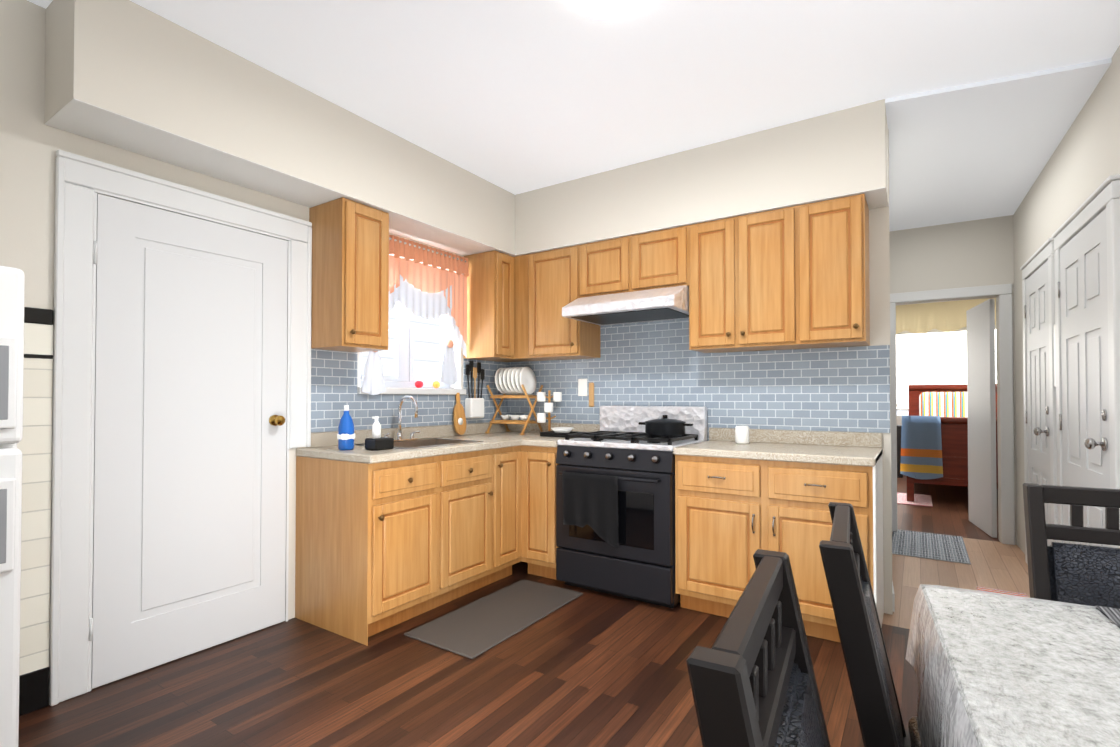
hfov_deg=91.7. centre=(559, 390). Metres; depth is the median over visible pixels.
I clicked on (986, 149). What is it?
ceiling
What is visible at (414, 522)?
base cabinet
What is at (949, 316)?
curtain valance
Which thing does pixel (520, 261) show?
upper cabinet
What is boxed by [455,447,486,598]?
base cabinet
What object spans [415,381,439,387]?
suncatcher
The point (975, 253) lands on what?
wall
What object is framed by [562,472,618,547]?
towel
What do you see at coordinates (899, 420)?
wall
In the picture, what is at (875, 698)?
dining chair
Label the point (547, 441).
countertop
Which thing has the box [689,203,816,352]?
upper cabinet
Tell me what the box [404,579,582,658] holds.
kitchen mat
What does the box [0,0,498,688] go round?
wall
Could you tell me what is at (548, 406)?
mug tree
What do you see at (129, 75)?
soffit
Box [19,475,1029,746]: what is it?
floor
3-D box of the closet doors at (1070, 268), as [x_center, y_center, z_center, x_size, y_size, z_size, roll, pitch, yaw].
[2.853,0.161,3.123,0.133,2.137,1.922,-1,-1,33]
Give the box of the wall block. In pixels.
[523,129,892,614]
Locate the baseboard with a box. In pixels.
[892,581,894,611]
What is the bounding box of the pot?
[638,415,692,435]
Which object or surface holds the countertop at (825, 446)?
on the base cabinet at (721, 500)
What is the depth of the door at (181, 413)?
2.43 m
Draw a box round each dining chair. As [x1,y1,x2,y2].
[686,549,830,746]
[819,502,921,746]
[1023,483,1119,608]
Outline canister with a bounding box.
[735,426,748,443]
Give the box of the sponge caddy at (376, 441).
[365,416,393,450]
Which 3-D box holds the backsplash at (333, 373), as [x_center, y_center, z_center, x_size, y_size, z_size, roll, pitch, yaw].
[-0.933,0.002,3.707,0.006,0.484,1.800,-1,-1,33]
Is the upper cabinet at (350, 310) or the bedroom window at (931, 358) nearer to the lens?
the upper cabinet at (350, 310)
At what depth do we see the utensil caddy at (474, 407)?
4.06 m
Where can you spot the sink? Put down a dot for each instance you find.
(434, 441)
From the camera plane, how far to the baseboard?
3.02 m
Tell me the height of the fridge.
1.540 m
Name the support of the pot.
on the stove
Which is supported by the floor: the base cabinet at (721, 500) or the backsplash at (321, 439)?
the base cabinet at (721, 500)
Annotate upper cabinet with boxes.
[309,197,388,351]
[463,250,516,361]
[517,256,528,361]
[525,245,599,360]
[581,234,640,297]
[641,225,688,289]
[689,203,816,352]
[813,194,869,347]
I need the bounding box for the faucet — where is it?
[383,395,422,438]
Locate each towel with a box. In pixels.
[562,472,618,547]
[900,416,942,478]
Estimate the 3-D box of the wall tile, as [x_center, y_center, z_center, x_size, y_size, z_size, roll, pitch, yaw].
[-2.593,0.438,1.169,0.015,1.530,2.249,-1,-1,33]
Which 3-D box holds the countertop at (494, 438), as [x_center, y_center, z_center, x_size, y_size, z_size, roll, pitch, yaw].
[-0.668,0.344,3.531,0.638,0.040,1.823,-1,-1,33]
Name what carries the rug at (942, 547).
on the floor
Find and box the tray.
[540,427,583,437]
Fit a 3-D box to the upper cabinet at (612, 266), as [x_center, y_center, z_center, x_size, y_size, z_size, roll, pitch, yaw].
[0.403,-0.821,3.744,0.454,0.367,0.320,-1,-1,33]
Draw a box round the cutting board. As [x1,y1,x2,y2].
[453,393,465,434]
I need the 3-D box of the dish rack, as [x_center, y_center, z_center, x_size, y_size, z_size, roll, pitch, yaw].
[-0.349,0.075,4.212,0.360,0.511,0.283,-1,-1,33]
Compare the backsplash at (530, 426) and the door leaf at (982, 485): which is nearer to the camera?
the backsplash at (530, 426)
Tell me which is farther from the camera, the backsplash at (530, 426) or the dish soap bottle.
the backsplash at (530, 426)
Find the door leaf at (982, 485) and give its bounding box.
[966,299,996,537]
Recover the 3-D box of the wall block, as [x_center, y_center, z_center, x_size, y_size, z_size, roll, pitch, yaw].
[1.323,-0.099,4.692,2.698,2.700,2.290,-1,-1,33]
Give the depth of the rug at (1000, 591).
3.31 m
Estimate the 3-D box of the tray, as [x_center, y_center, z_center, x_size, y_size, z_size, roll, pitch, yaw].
[0.028,0.297,3.880,0.280,0.060,0.200,-1,-1,33]
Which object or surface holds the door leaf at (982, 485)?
in the wall at (975, 253)
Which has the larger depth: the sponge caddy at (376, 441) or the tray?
the tray
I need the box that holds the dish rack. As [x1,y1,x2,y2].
[485,367,543,434]
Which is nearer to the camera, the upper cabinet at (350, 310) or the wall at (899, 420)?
the upper cabinet at (350, 310)
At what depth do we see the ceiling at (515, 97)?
2.43 m
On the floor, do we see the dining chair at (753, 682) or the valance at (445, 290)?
the dining chair at (753, 682)
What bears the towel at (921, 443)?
hanging from the bed
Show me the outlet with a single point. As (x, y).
(582, 387)
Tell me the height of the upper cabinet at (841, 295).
0.762 m
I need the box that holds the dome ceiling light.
[568,0,641,17]
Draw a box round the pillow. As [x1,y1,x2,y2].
[919,392,967,416]
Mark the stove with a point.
(615, 504)
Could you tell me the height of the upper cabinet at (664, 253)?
0.367 m
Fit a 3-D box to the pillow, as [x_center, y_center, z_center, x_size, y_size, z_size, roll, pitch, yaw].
[5.461,0.241,7.621,0.710,0.440,0.180,-1,-1,33]
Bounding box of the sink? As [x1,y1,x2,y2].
[355,435,486,446]
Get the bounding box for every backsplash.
[311,349,506,432]
[311,423,506,446]
[507,318,889,440]
[507,423,599,431]
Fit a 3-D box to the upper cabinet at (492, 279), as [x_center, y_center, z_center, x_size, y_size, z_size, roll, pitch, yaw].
[-0.525,-0.619,4.053,0.320,0.762,0.220,-1,-1,33]
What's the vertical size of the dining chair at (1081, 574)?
0.940 m
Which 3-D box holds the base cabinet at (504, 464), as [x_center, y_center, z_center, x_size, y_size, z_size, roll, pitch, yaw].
[-0.584,0.802,3.610,0.669,0.870,0.373,-1,-1,33]
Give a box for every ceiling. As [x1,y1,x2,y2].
[27,0,1119,194]
[885,58,1111,231]
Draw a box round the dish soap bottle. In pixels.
[337,405,354,449]
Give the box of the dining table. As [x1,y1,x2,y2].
[906,584,1119,746]
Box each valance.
[361,234,468,394]
[896,298,995,333]
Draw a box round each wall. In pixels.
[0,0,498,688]
[889,215,1016,544]
[896,300,995,424]
[1013,45,1119,553]
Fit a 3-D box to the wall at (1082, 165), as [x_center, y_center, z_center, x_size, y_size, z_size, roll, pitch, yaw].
[2.063,-0.148,1.075,0.950,2.700,7.600,-1,-1,33]
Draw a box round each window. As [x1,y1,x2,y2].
[357,254,465,394]
[896,329,996,410]
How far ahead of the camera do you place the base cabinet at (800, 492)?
2.63 m
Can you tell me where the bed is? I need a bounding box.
[900,384,997,501]
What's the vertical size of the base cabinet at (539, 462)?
0.870 m
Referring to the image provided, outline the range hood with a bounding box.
[562,285,688,325]
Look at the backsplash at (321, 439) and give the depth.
3.67 m
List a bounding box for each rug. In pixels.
[892,529,970,563]
[897,493,932,506]
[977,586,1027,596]
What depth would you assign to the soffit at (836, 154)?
3.20 m
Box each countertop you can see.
[296,431,545,462]
[523,436,573,446]
[673,428,882,462]
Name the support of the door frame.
attached to the wall at (975, 253)
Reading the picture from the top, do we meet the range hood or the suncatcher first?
the range hood
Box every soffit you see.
[44,0,515,256]
[515,99,888,255]
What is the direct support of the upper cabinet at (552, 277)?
attached to the wall block
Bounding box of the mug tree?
[537,390,561,430]
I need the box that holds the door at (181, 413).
[49,150,311,705]
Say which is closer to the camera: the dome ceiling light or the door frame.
the dome ceiling light
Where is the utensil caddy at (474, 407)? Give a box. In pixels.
[465,361,484,417]
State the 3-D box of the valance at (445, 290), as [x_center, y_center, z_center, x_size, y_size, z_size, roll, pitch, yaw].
[-0.931,-0.473,3.629,0.042,1.010,0.910,-1,-1,33]
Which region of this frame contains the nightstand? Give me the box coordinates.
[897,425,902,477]
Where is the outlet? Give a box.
[578,379,593,406]
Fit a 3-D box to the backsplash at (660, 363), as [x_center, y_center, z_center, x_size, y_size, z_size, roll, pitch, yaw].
[0.690,-0.152,3.731,2.693,0.980,0.006,-1,-1,33]
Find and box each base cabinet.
[295,451,454,645]
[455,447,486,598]
[487,443,522,584]
[523,443,558,579]
[673,451,766,617]
[767,455,883,642]
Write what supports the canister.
on the countertop at (825, 446)
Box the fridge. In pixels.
[0,266,24,746]
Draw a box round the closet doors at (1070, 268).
[1020,174,1119,564]
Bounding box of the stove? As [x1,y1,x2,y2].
[556,406,706,607]
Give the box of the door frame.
[890,284,1014,544]
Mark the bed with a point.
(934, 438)
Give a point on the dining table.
(996, 670)
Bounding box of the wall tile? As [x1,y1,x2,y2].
[17,307,53,715]

